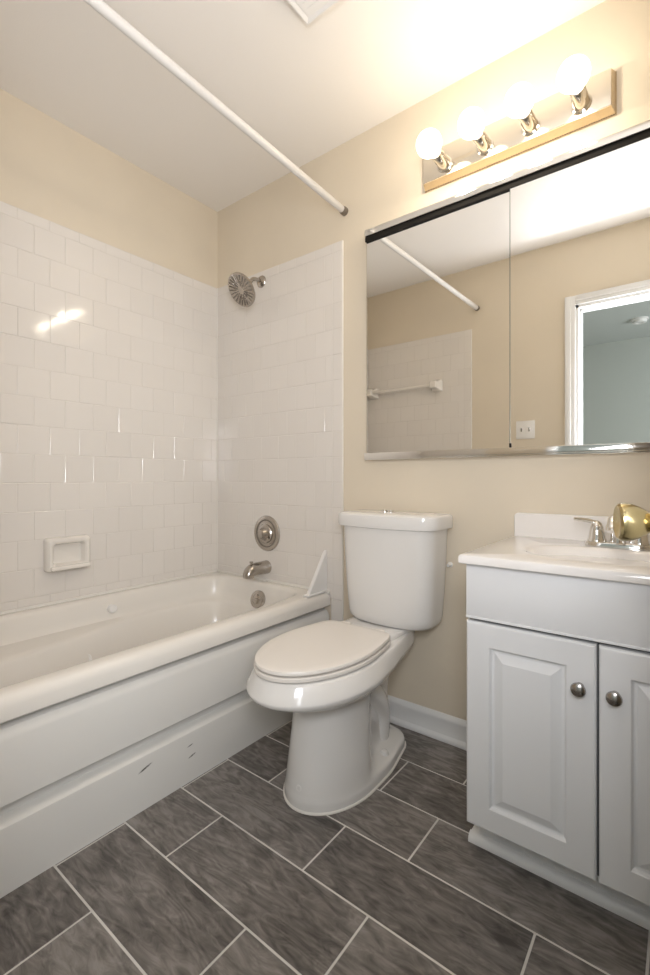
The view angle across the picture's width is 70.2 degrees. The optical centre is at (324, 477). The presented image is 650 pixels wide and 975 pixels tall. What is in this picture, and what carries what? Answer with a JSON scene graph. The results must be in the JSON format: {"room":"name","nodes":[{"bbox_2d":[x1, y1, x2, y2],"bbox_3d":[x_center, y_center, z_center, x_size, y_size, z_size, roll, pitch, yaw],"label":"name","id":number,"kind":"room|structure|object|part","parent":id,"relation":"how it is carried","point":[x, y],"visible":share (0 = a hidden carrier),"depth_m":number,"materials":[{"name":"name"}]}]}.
{"room":"bathroom","nodes":[
{"label":"bathroom","id":0,"kind":"room"},
{"bbox_2d":[0,88,217,611],"bbox_3d":[-1.117,-0.241,1.938,0.109,2.440,1.800,0,0,38],"label":"wall","id":1,"kind":"structure","parent":0,"point":[109,269],"depth_m":2.02,"materials":[{"name":"white tile"}]},
{"bbox_2d":[43,534,90,572],"bbox_3d":[-1.047,0.309,1.893,0.058,0.136,0.172,0,0,38],"label":"soap dish","id":2,"kind":"object","parent":1,"relation":"attached to","point":[63,553],"visible":1,"depth_m":1.89,"materials":[{"name":"beige ceramic"}]},
{"bbox_2d":[0,0,605,211],"bbox_3d":[-0.120,-1.511,1.239,2.540,0.100,1.680,0,0,38],"label":"ceiling","id":3,"kind":"structure","parent":0,"point":[308,91],"depth_m":1.64,"materials":[{"name":"white paint"}]},
{"bbox_2d":[287,0,339,25],"bbox_3d":[-0.033,-1.442,1.279,0.288,0.037,0.288,0,0,38],"label":"exhaust fan","id":4,"kind":"object","parent":3,"relation":"attached to","point":[308,10],"visible":1,"depth_m":1.40,"materials":[{"name":"white plastic"}]},
{"bbox_3d":[-0.033,-1.426,1.279,0.214,0.005,0.214,0,0,38],"label":"grille panel","id":5,"kind":"part","parent":4,"relation":"part of","materials":[{"name":"white plastic"}]},
{"bbox_2d":[0,719,649,974],"bbox_3d":[-0.188,1.009,1.153,2.340,0.060,1.700,0,0,38],"label":"floor","id":6,"kind":"structure","parent":0,"point":[219,875],"depth_m":1.07,"materials":[{"name":"tile"}]},
{"bbox_2d":[0,569,329,897],"bbox_3d":[-0.760,0.739,1.673,0.776,0.480,1.559,0,0,38],"label":"bathtub","id":7,"kind":"object","parent":6,"relation":"on","point":[112,702],"visible":0.94,"depth_m":1.43,"materials":[{"name":"white ceramic"}]},
{"bbox_3d":[-0.321,0.580,2.207,0.084,0.085,0.040,0,0,38],"label":"overflow plate","id":8,"kind":"part","parent":7,"relation":"part of","materials":[{"name":"silver metal"}]},
{"bbox_2d":[303,550,326,596],"bbox_3d":[-0.040,0.414,2.014,0.033,0.182,0.142,0,0,38],"label":"guard","id":9,"kind":"object","parent":7,"relation":"on","point":[318,585],"visible":1,"depth_m":2.02,"materials":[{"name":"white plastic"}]},
{"bbox_2d":[246,509,452,815],"bbox_3d":[0.076,0.550,1.530,0.429,0.858,0.748,0,0,38],"label":"toilet","id":10,"kind":"object","parent":6,"relation":"on","point":[332,676],"visible":1,"depth_m":1.47,"materials":[{"name":"white ceramic"}]},
{"bbox_3d":[-0.018,0.529,1.452,0.328,0.015,0.471,0,0,38],"label":"seat lid","id":11,"kind":"part","parent":10,"relation":"part of","materials":[{"name":"white plastic"}]},
{"bbox_3d":[-0.018,0.547,1.452,0.332,0.023,0.475,0,0,38],"label":"seat","id":12,"kind":"part","parent":10,"relation":"part of","materials":[{"name":"white plastic"}]},
{"bbox_3d":[0.247,0.362,1.739,0.381,0.356,0.188,0,0,38],"label":"tank","id":13,"kind":"part","parent":10,"relation":"part of","materials":[{"name":"white ceramic"}]},
{"bbox_3d":[0.246,0.157,1.737,0.414,0.054,0.212,0,0,38],"label":"tank lid","id":14,"kind":"part","parent":10,"relation":"part of","materials":[{"name":"white ceramic"}]},
{"bbox_2d":[466,564,649,930],"bbox_3d":[0.726,0.599,1.192,0.605,0.762,0.516,0,0,38],"label":"vanity cabinet","id":15,"kind":"object","parent":6,"relation":"on","point":[558,666],"visible":0.98,"depth_m":1.06,"materials":[{"name":"white wood"}]},
{"bbox_3d":[0.482,0.624,1.105,0.290,0.518,0.018,0,0,38],"label":"door","id":16,"kind":"part","parent":15,"relation":"part of","materials":[{"name":"white wood"}]},
{"bbox_2d":[458,512,649,584],"bbox_3d":[0.736,0.223,1.191,0.609,0.212,0.506,0,0,38],"label":"sink","id":17,"kind":"object","parent":15,"relation":"in","point":[540,542],"visible":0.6,"depth_m":1.24,"materials":[{"name":"ceramic"}]},
{"bbox_2d":[458,536,649,584],"bbox_3d":[0.736,0.260,1.191,0.609,0.132,0.506,0,0,38],"label":"countertop","id":18,"kind":"structure","parent":15,"relation":"on","point":[567,557],"depth_m":1.17,"materials":[{"name":"stone"}]},
{"bbox_2d":[573,514,649,550],"bbox_3d":[0.801,0.145,1.279,0.178,0.098,0.170,0,0,-11],"label":"tap","id":19,"kind":"object","parent":18,"relation":"on","point":[596,536],"visible":0.59,"depth_m":1.29,"materials":[{"name":"silver metal"}]},
{"bbox_3d":[0.756,0.128,1.337,0.068,0.027,0.015,0,0,20],"label":"lever","id":20,"kind":"part","parent":19,"relation":"part of","materials":[{"name":"silver metal"}]},
{"bbox_3d":[0.781,0.152,1.329,0.050,0.060,0.050,0,0,38],"label":"handle","id":21,"kind":"part","parent":19,"relation":"part of","materials":[{"name":"silver metal"}]},
{"bbox_3d":[0.785,0.142,1.251,0.042,0.092,0.168,0,0,38],"label":"spout","id":22,"kind":"part","parent":19,"relation":"part of","materials":[{"name":"silver metal"}]},
{"bbox_3d":[0.822,0.187,1.298,0.160,0.014,0.056,0,0,38],"label":"plate","id":23,"kind":"part","parent":19,"relation":"part of","materials":[{"name":"silver metal"}]},
{"bbox_3d":[0.862,0.152,1.266,0.050,0.060,0.050,0,0,38],"label":"handle","id":24,"kind":"part","parent":19,"relation":"part of","materials":[{"name":"silver metal"}]},
{"bbox_3d":[0.599,0.288,1.013,0.587,0.138,0.020,0,0,38],"label":"drawer","id":25,"kind":"part","parent":15,"relation":"part of","materials":[{"name":"white wood"}]},
{"bbox_3d":[0.747,0.968,1.219,0.605,0.022,0.400,0,0,38],"label":"shoe moulding","id":26,"kind":"part","parent":15,"relation":"part of","materials":[{"name":"white paint"}]},
{"bbox_3d":[0.557,0.463,1.016,0.031,0.031,0.030,0,0,38],"label":"knob","id":27,"kind":"part","parent":15,"relation":"part of","materials":[{"name":"silver metal"}]},
{"bbox_3d":[0.610,0.463,0.975,0.031,0.031,0.030,0,0,38],"label":"knob","id":28,"kind":"part","parent":15,"relation":"part of","materials":[{"name":"silver metal"}]},
{"bbox_3d":[0.716,0.624,0.923,0.292,0.518,0.018,0,0,38],"label":"door","id":29,"kind":"part","parent":15,"relation":"part of","materials":[{"name":"white wood"}]},
{"bbox_2d":[217,0,649,720],"bbox_3d":[0.361,-0.241,1.858,2.340,2.440,0.112,0,0,38],"label":"wall","id":30,"kind":"structure","parent":0,"point":[292,362],"depth_m":1.98,"materials":[{"name":"beige paint"}]},
{"bbox_2d":[83,0,347,215],"bbox_3d":[-0.384,-1.166,1.381,0.035,0.049,1.581,0,0,37],"label":"shower curtain rod","id":31,"kind":"object","parent":30,"relation":"attached to","point":[99,6],"visible":1,"depth_m":1.39,"materials":[{"name":"white metal"}]},
{"bbox_2d":[228,272,265,306],"bbox_3d":[-0.375,-0.923,2.248,0.162,0.179,0.184,0,0,38],"label":"shower","id":32,"kind":"object","parent":30,"relation":"attached to","point":[241,289],"visible":1,"depth_m":2.21,"materials":[{"name":"silver metal"}]},
{"bbox_3d":[-0.352,-0.952,2.273,0.031,0.081,0.106,0,0,38],"label":"shower arm","id":33,"kind":"part","parent":32,"relation":"part of","materials":[{"name":"silver metal"}]},
{"bbox_2d":[243,560,271,578],"bbox_3d":[-0.335,0.440,2.239,0.067,0.078,0.149,0,0,38],"label":"tub spout","id":34,"kind":"object","parent":30,"relation":"attached to","point":[262,567],"visible":1,"depth_m":2.21,"materials":[{"name":"silver metal"}]},
{"bbox_2d":[254,516,279,550],"bbox_3d":[-0.302,0.275,2.276,0.176,0.176,0.049,0,0,38],"label":"shower valve","id":35,"kind":"object","parent":30,"relation":"attached to","point":[266,530],"visible":1,"depth_m":2.27,"materials":[{"name":"silver metal"}]},
{"bbox_2d":[388,695,466,750],"bbox_3d":[0.662,0.931,1.555,1.492,0.096,0.022,0,0,38],"label":"baseboard","id":36,"kind":"structure","parent":30,"relation":"attached to","point":[440,726],"depth_m":1.76,"materials":[{"name":"white paint"}]},
{"bbox_2d":[364,120,649,459],"bbox_3d":[0.634,-0.547,1.564,1.167,0.948,0.041,0,0,38],"label":"upper cabinet","id":37,"kind":"object","parent":30,"relation":"attached to","point":[508,315],"visible":1,"depth_m":1.53,"materials":[{"name":"silver"}]},
{"bbox_3d":[0.412,-0.538,1.736,0.600,0.906,0.005,0,0,38],"label":"mirror panel","id":38,"kind":"part","parent":37,"relation":"part of","materials":[{"name":"clear glass"}]},
{"bbox_3d":[0.856,-0.533,1.382,0.582,0.896,0.005,0,0,38],"label":"mirror panel","id":39,"kind":"part","parent":37,"relation":"part of","materials":[{"name":"clear glass"}]},
{"bbox_2d":[423,68,616,192],"bbox_3d":[0.569,-1.162,1.505,0.626,0.130,0.216,0,0,38],"label":"vanity light","id":40,"kind":"object","parent":30,"relation":"attached to","point":[588,102],"visible":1,"depth_m":1.52,"materials":[{"name":"gold metal"}]},
{"bbox_2d":[431,147,451,172],"bbox_3d":[0.384,-1.147,1.622,0.087,0.087,0.174,0,0,38],"label":"socket","id":41,"kind":"object","parent":40,"relation":"attached to","point":[441,159],"depth_m":1.67,"materials":[{"name":"silver"}]},
{"bbox_2d":[472,127,493,155],"bbox_3d":[0.501,-1.147,1.532,0.087,0.087,0.174,0,0,38],"label":"socket","id":42,"kind":"object","parent":40,"relation":"attached to","point":[482,139],"depth_m":1.58,"materials":[{"name":"silver"}]},
{"bbox_2d":[518,105,539,135],"bbox_3d":[0.618,-1.147,1.441,0.087,0.087,0.174,0,0,38],"label":"socket","id":43,"kind":"object","parent":40,"relation":"attached to","point":[528,117],"depth_m":1.49,"materials":[{"name":"silver"}]},
{"bbox_2d":[569,80,591,114],"bbox_3d":[0.734,-1.147,1.351,0.087,0.087,0.174,0,0,38],"label":"socket","id":44,"kind":"object","parent":40,"relation":"attached to","point":[580,93],"depth_m":1.40,"materials":[{"name":"silver"}]},
{"bbox_2d":[514,512,649,541],"bbox_3d":[0.885,0.158,1.383,0.609,0.081,0.020,0,0,38],"label":"backsplash","id":45,"kind":"structure","parent":30,"relation":"attached to","point":[559,526],"depth_m":1.49,"materials":[{"name":"stone"}]},
{"bbox_3d":[-0.630,-0.241,0.502,2.440,2.440,0.129,0,0,38],"label":"wall","id":46,"kind":"structure","parent":0,"visible":0},
{"bbox_2d":[613,503,649,540],"bbox_3d":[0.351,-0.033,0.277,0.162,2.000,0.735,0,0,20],"label":"door knob","id":47,"kind":"object","parent":46,"relation":"in","point":[631,522],"depth_m":0.58,"materials":[{"name":"gold metal"}]}
]}

